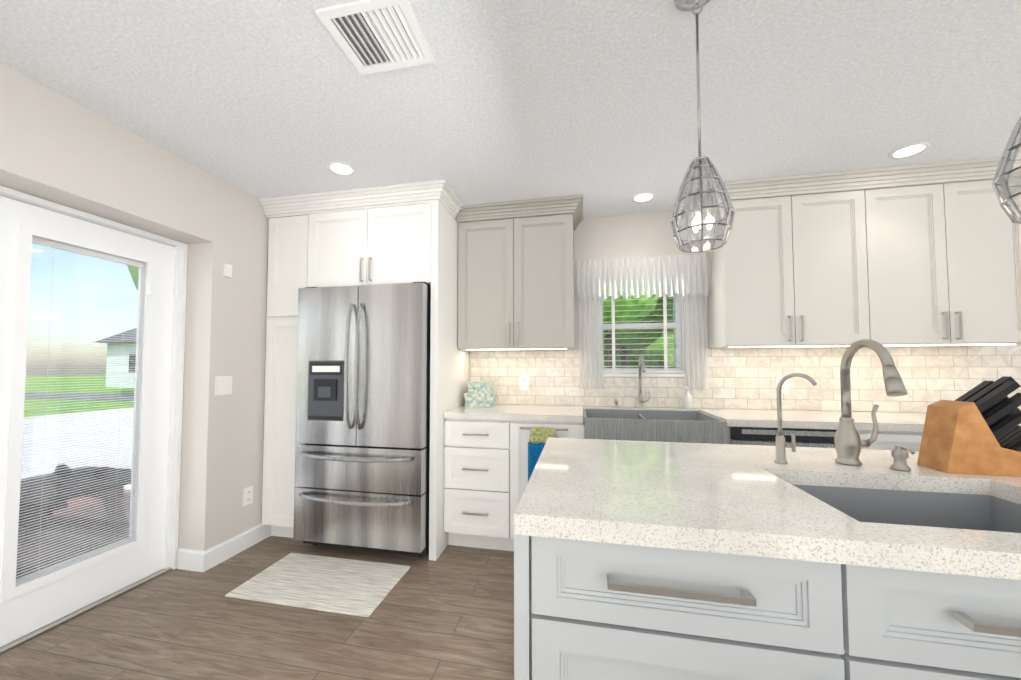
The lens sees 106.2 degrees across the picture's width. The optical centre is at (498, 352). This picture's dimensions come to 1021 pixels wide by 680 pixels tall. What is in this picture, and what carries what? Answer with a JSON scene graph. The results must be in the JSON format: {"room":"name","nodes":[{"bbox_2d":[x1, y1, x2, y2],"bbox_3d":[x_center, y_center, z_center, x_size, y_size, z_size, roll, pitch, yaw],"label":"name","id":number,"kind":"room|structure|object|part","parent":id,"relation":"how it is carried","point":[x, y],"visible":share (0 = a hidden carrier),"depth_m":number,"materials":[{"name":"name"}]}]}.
{"room":"kitchen","nodes":[
{"label":"kitchen","id":0,"kind":"room"},
{"bbox_2d":[0,63,268,550],"bbox_3d":[-2.281,0.041,0.754,0.370,2.400,5.600,0,-2,12],"label":"wall","id":1,"kind":"structure","parent":0,"point":[55,147],"depth_m":2.33,"materials":[{"name":"grey paint"}]},
{"bbox_2d":[0,185,187,654],"bbox_3d":[-2.188,0.279,1.492,0.136,1.982,1.794,0,-2,12],"label":"french door","id":2,"kind":"structure","parent":1,"relation":"in","point":[38,602],"depth_m":1.95,"materials":[{"name":"white wood"}]},
{"bbox_2d":[215,376,231,394],"bbox_3d":[-1.737,0.206,2.418,0.008,0.118,0.115,0,-2,12],"label":"double light switch","id":3,"kind":"object","parent":1,"relation":"attached to","point":[223,385],"visible":1,"depth_m":2.41,"materials":[{"name":"white plastic"}]},
{"bbox_2d":[177,523,270,571],"bbox_3d":[-2.249,1.168,0.366,0.194,0.117,4.940,0,-2,12],"label":"baseboard","id":4,"kind":"structure","parent":1,"relation":"attached to","point":[199,560],"depth_m":2.38,"materials":[{"name":"white wood"}]},
{"bbox_2d":[224,264,231,277],"bbox_3d":[-1.731,-0.524,2.445,0.022,0.080,0.040,0,-2,12],"label":"light switch","id":5,"kind":"object","parent":1,"relation":"attached to","point":[228,270],"visible":0.93,"depth_m":2.44,"materials":[{"name":"white plastic"}]},
{"bbox_2d":[243,485,252,506],"bbox_3d":[-1.695,0.968,2.589,0.008,0.118,0.075,0,-2,12],"label":"electrical outlet","id":6,"kind":"object","parent":1,"relation":"attached to","point":[247,495],"visible":1,"depth_m":2.58,"materials":[{"name":"white plastic"}]},
{"bbox_2d":[0,536,513,679],"bbox_3d":[1.732,1.259,-0.085,8.650,0.100,5.900,0,-2,12],"label":"floor","id":7,"kind":"structure","parent":0,"point":[448,614],"depth_m":1.76,"materials":[{"name":"brown wood"}]},
{"bbox_2d":[225,553,410,617],"bbox_3d":[-0.992,1.292,2.173,0.836,0.010,0.480,0,-2,12],"label":"area rug","id":8,"kind":"object","parent":7,"relation":"on","point":[360,588],"visible":0.98,"depth_m":2.12,"materials":[{"name":"beige fabric"}]},
{"bbox_2d":[293,282,430,556],"bbox_3d":[-0.834,0.441,2.808,0.889,1.760,0.898,0,-2,12],"label":"fridge","id":9,"kind":"object","parent":7,"relation":"on","point":[362,452],"visible":0.94,"depth_m":2.43,"materials":[{"name":"silver metal"}]},
{"bbox_3d":[-0.918,0.311,2.410,0.790,1.259,0.077,0,-2,12],"label":"handle","id":10,"kind":"part","parent":9,"relation":"part of","materials":[{"name":"silver metal"}]},
{"bbox_2d":[259,179,469,560],"bbox_3d":[-0.931,0.126,2.908,1.380,2.398,0.821,0,-2,12],"label":"surround","id":11,"kind":"object","parent":7,"relation":"on","point":[396,234],"visible":0.67,"depth_m":2.65,"materials":[{"name":"white wood"}]},
{"bbox_2d":[444,420,519,550],"bbox_3d":[-0.055,0.883,2.797,0.503,0.876,0.618,0,-2,12],"label":"base cabinet","id":12,"kind":"object","parent":7,"relation":"on","point":[485,467],"depth_m":2.51,"materials":[{"name":"white wood"}]},
{"bbox_2d":[444,404,583,423],"bbox_3d":[0.141,0.424,2.760,0.909,0.040,0.621,0,-2,12],"label":"countertop","id":13,"kind":"structure","parent":12,"relation":"on","point":[566,414],"depth_m":2.53,"materials":[{"name":"white stone"}]},
{"bbox_2d":[464,381,496,407],"bbox_3d":[-0.141,0.317,2.969,0.242,0.190,0.240,0,-2,12],"label":"decorative boxes","id":14,"kind":"object","parent":13,"relation":"on","point":[481,394],"visible":1,"depth_m":2.86,"materials":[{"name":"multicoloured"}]},
{"bbox_2d":[520,412,595,499],"bbox_3d":[0.391,0.880,2.704,0.529,0.876,0.618,0,-2,12],"label":"base cabinet","id":15,"kind":"object","parent":7,"relation":"on","point":[576,431],"depth_m":2.44,"materials":[{"name":"white wood"}]},
{"bbox_2d":[520,427,567,481],"bbox_3d":[0.280,0.722,2.389,0.300,0.512,0.052,0,-2,12],"label":"towel","id":16,"kind":"object","parent":15,"relation":"hanging from","point":[539,436],"visible":0.17,"depth_m":2.39,"materials":[{"name":"blue fabric"}]},
{"bbox_2d":[514,453,1020,679],"bbox_3d":[1.434,0.802,0.850,2.710,0.884,0.819,0,-2,12],"label":"kitchen island","id":17,"kind":"object","parent":7,"relation":"on","point":[644,560],"depth_m":0.69,"materials":[{"name":"grey wood"}]},
{"bbox_2d":[514,438,1020,569],"bbox_3d":[1.454,0.341,0.880,2.735,0.040,0.838,0,-2,12],"label":"island countertop","id":18,"kind":"structure","parent":17,"relation":"on","point":[712,494],"depth_m":0.83,"materials":[{"name":"white stone"}]},
{"bbox_2d":[774,373,816,463],"bbox_3d":[0.863,0.194,1.120,0.078,0.270,0.096,0,-2,12],"label":"faucet","id":19,"kind":"object","parent":18,"relation":"on","point":[781,446],"visible":1,"depth_m":1.15,"materials":[{"name":"silver metal"}]},
{"bbox_2d":[834,339,907,465],"bbox_3d":[1.052,0.144,1.060,0.114,0.366,0.240,0,-2,12],"label":"island faucet","id":20,"kind":"object","parent":18,"relation":"on","point":[849,443],"visible":1,"depth_m":1.13,"materials":[{"name":"silver metal"}]},
{"bbox_2d":[890,445,914,470],"bbox_3d":[1.125,0.294,1.064,0.042,0.066,0.068,0,-2,12],"label":"soap dispenser","id":21,"kind":"object","parent":18,"relation":"on","point":[899,454],"visible":1,"depth_m":1.07,"materials":[{"name":"silver metal"}]},
{"bbox_2d":[917,376,1020,476],"bbox_3d":[1.334,0.197,1.065,0.226,0.261,0.095,0,-2,12],"label":"knife block","id":22,"kind":"object","parent":18,"relation":"on","point":[976,430],"visible":1,"depth_m":1.03,"materials":[{"name":"brown wood"}]},
{"bbox_2d":[688,412,871,449],"bbox_3d":[1.673,0.869,2.429,0.745,0.876,0.630,0,-2,12],"label":"base cabinet","id":23,"kind":"object","parent":7,"relation":"on","point":[701,429],"depth_m":2.16,"materials":[{"name":"white"}]},
{"bbox_2d":[637,355,649,407],"bbox_3d":[1.050,0.211,2.754,0.097,0.385,0.212,0,-2,12],"label":"sink faucet","id":24,"kind":"object","parent":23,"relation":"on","point":[640,398],"visible":1,"depth_m":2.82,"materials":[{"name":"silver metal"}]},
{"bbox_2d":[692,408,1020,427],"bbox_3d":[2.208,0.445,2.325,1.715,0.116,0.621,0,-2,12],"label":"countertop","id":25,"kind":"structure","parent":23,"relation":"on","point":[734,416],"depth_m":2.28,"materials":[{"name":"white stone"}]},
{"bbox_2d":[683,387,691,408],"bbox_3d":[1.358,0.324,2.755,0.058,0.158,0.056,0,-2,12],"label":"soap bottle","id":26,"kind":"object","parent":25,"relation":"on","point":[687,400],"visible":1,"depth_m":2.73,"materials":[{"name":"white"}]},
{"bbox_2d":[872,428,923,450],"bbox_3d":[2.272,0.864,2.303,0.600,0.876,0.630,0,-2,12],"label":"base cabinet","id":27,"kind":"object","parent":7,"relation":"on","point":[887,438],"depth_m":2.04,"materials":[{"name":"white wood"}]},
{"bbox_2d":[0,0,1020,220],"bbox_3d":[1.732,-1.239,0.013,8.650,0.100,5.900,0,-2,12],"label":"ceiling","id":28,"kind":"structure","parent":0,"point":[593,103],"depth_m":1.63,"materials":[{"name":"white paint"}]},
{"bbox_2d":[327,161,355,175],"bbox_3d":[-0.942,-1.098,2.288,0.160,0.004,0.160,0,-2,12],"label":"recessed light","id":29,"kind":"object","parent":28,"relation":"in","point":[341,168],"visible":1,"depth_m":2.28,"materials":[{"name":"white plastic"}]},
{"bbox_2d":[315,0,434,74],"bbox_3d":[-0.428,-1.129,1.374,0.315,0.013,0.275,0,-2,12],"label":"ceiling vent","id":30,"kind":"object","parent":28,"relation":"in","point":[372,36],"visible":1,"depth_m":1.36,"materials":[{"name":"white metal"}]},
{"bbox_2d":[631,192,655,201],"bbox_3d":[1.007,-1.083,2.670,0.160,0.004,0.160,0,-2,12],"label":"recessed light","id":31,"kind":"object","parent":28,"relation":"in","point":[644,197],"visible":1,"depth_m":2.67,"materials":[{"name":"white plastic"}]},
{"bbox_2d":[670,0,734,252],"bbox_3d":[0.621,-0.734,1.188,0.171,0.818,0.171,0,-2,12],"label":"pendant light","id":32,"kind":"object","parent":28,"relation":"hanging from","point":[699,162],"visible":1,"depth_m":1.17,"materials":[{"name":"silver metal"}]},
{"bbox_3d":[0.621,-0.758,1.189,0.132,0.769,0.132,0,-2,12],"label":"rod","id":33,"kind":"part","parent":32,"relation":"part of","materials":[{"name":"silver metal"}]},
{"bbox_2d":[888,142,930,158],"bbox_3d":[2.247,-1.106,2.098,0.160,0.004,0.160,0,-2,12],"label":"recessed light","id":34,"kind":"object","parent":28,"relation":"in","point":[909,150],"visible":1,"depth_m":2.09,"materials":[{"name":"white plastic"}]},
{"bbox_2d":[992,116,1020,223],"bbox_3d":[1.519,-0.762,1.034,0.240,0.774,0.240,0,-2,12],"label":"pendant light","id":35,"kind":"object","parent":28,"relation":"hanging from","point":[1005,160],"visible":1,"depth_m":1.08,"materials":[{"name":"silver metal"}]},
{"bbox_2d":[513,211,1020,424],"bbox_3d":[2.313,0.118,2.732,8.650,2.400,0.160,0,-2,12],"label":"wall","id":36,"kind":"structure","parent":0,"point":[640,235],"depth_m":2.97,"materials":[{"name":"grey paint"}]},
{"bbox_2d":[456,195,582,350],"bbox_3d":[0.170,-0.547,2.908,0.921,1.054,0.421,0,-2,12],"label":"upper cabinet","id":37,"kind":"object","parent":36,"relation":"attached to","point":[515,275],"visible":0.98,"depth_m":2.77,"materials":[{"name":"grey wood"}]},
{"bbox_2d":[584,408,587,438],"bbox_3d":[0.584,0.532,2.595,0.014,0.250,0.517,0,-2,12],"label":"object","id":38,"kind":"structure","parent":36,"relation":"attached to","point":[585,409],"depth_m":2.33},
{"bbox_2d":[588,408,687,442],"bbox_3d":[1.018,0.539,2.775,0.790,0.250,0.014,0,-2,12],"label":"sink","id":39,"kind":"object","parent":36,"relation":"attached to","point":[611,423],"depth_m":2.30,"materials":[{"name":"grey stone"}]},
{"bbox_2d":[577,254,709,299],"bbox_3d":[1.055,-0.555,2.837,0.931,0.307,0.063,0,-2,12],"label":"valance","id":40,"kind":"object","parent":36,"relation":"attached to","point":[669,276],"visible":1,"depth_m":2.83,"materials":[{"name":"white fabric"}]},
{"bbox_2d":[603,293,684,376],"bbox_3d":[1.079,-0.198,2.973,0.634,0.764,0.130,0,-2,12],"label":"window","id":41,"kind":"structure","parent":36,"relation":"in","point":[678,315],"depth_m":2.93,"materials":[{"name":"white"}]},
{"bbox_2d":[578,296,603,388],"bbox_3d":[0.712,-0.098,2.964,0.185,0.750,0.027,0,-2,12],"label":"panel","id":42,"kind":"object","parent":41,"relation":"hanging from","point":[591,361],"visible":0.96,"depth_m":2.96,"materials":[{"name":"white fabric"}]},
{"bbox_2d":[603,294,682,372],"bbox_3d":[1.073,-0.208,2.944,0.616,0.723,0.045,0,-2,12],"label":"blinds","id":43,"kind":"object","parent":41,"relation":"attached to","point":[665,343],"visible":0.56,"depth_m":2.92,"materials":[{"name":"white plastic"}]},
{"bbox_2d":[683,292,708,389],"bbox_3d":[1.443,-0.104,2.811,0.158,0.750,0.028,0,-2,12],"label":"panel","id":44,"kind":"object","parent":41,"relation":"hanging from","point":[696,344],"visible":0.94,"depth_m":2.81,"materials":[{"name":"white fabric"}]},
{"bbox_2d":[640,416,655,440],"bbox_3d":[0.963,0.544,2.515,0.014,0.220,0.517,0,-2,12],"label":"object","id":45,"kind":"structure","parent":36,"relation":"attached to","point":[647,429],"depth_m":2.26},
{"bbox_2d":[696,412,727,443],"bbox_3d":[1.343,0.526,2.436,0.014,0.250,0.517,0,-2,12],"label":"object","id":46,"kind":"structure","parent":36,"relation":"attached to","point":[725,422],"depth_m":2.23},
{"bbox_2d":[470,346,1020,411],"bbox_3d":[1.579,0.187,2.793,3.714,0.434,0.010,0,-2,12],"label":"tile backsplash","id":47,"kind":"structure","parent":36,"relation":"attached to","point":[742,378],"depth_m":2.71,"materials":[{"name":"tile"}]},
{"bbox_2d":[520,375,528,389],"bbox_3d":[0.202,0.241,3.071,0.075,0.118,0.008,0,-2,12],"label":"electrical outlet","id":48,"kind":"object","parent":47,"relation":"attached to","point":[524,382],"visible":1,"depth_m":3.07,"materials":[{"name":"white plastic"}]},
{"bbox_2d":[776,377,788,392],"bbox_3d":[1.995,0.226,2.695,0.075,0.118,0.008,0,-2,12],"label":"electrical outlet","id":49,"kind":"object","parent":47,"relation":"attached to","point":[785,387],"visible":0.56,"depth_m":2.69,"materials":[{"name":"white plastic"}]},
{"bbox_2d":[703,183,884,348],"bbox_3d":[1.918,-0.521,2.576,0.851,0.965,0.348,0,-2,12],"label":"upper cabinet","id":50,"kind":"object","parent":36,"relation":"attached to","point":[794,269],"depth_m":2.41,"materials":[{"name":"white wood"}]},
{"bbox_2d":[881,171,1020,346],"bbox_3d":[2.640,-0.527,2.425,0.851,0.965,0.348,0,-2,12],"label":"upper cabinet","id":51,"kind":"object","parent":36,"relation":"attached to","point":[923,255],"depth_m":2.25,"materials":[{"name":"white wood"}]},
{"label":"outside","id":52,"kind":"structure","parent":0,"visible":0},
{"bbox_2d":[16,375,133,569],"bbox_3d":[3.150,2.115,17.734,160.000,0.220,150.000,0,-2,12],"label":"ground","id":53,"kind":"structure","parent":52,"point":[27,383],"depth_m":7.81,"materials":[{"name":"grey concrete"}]},
{"bbox_2d":[16,463,130,577],"bbox_3d":[-3.135,1.167,2.168,1.670,0.749,1.700,0,-2,12],"label":"picnic table","id":54,"kind":"object","parent":53,"relation":"on","point":[67,506],"depth_m":2.69,"materials":[{"name":"brown wood"}]},
{"bbox_2d":[97,328,136,387],"bbox_3d":[-21.304,-0.064,28.577,10.720,5.020,8.000,0,-2,12],"label":"house","id":55,"kind":"structure","parent":53,"relation":"on","point":[122,373],"depth_m":25.87,"materials":[{"name":"grey"}]},
{"bbox_2d":[127,265,138,289],"bbox_3d":[-11.602,-4.448,25.665,24.758,13.555,28.171,0,-2,12],"label":"tree","id":56,"kind":"object","parent":53,"relation":"on","point":[136,276],"depth_m":14.92,"materials":[{"name":"green plant"}]},
{"bbox_2d":[603,294,673,367],"bbox_3d":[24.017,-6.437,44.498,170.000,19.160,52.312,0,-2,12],"label":"tree","id":57,"kind":"object","parent":53,"relation":"on","point":[645,317],"depth_m":38.28,"materials":[{"name":"green plant"}]}
]}

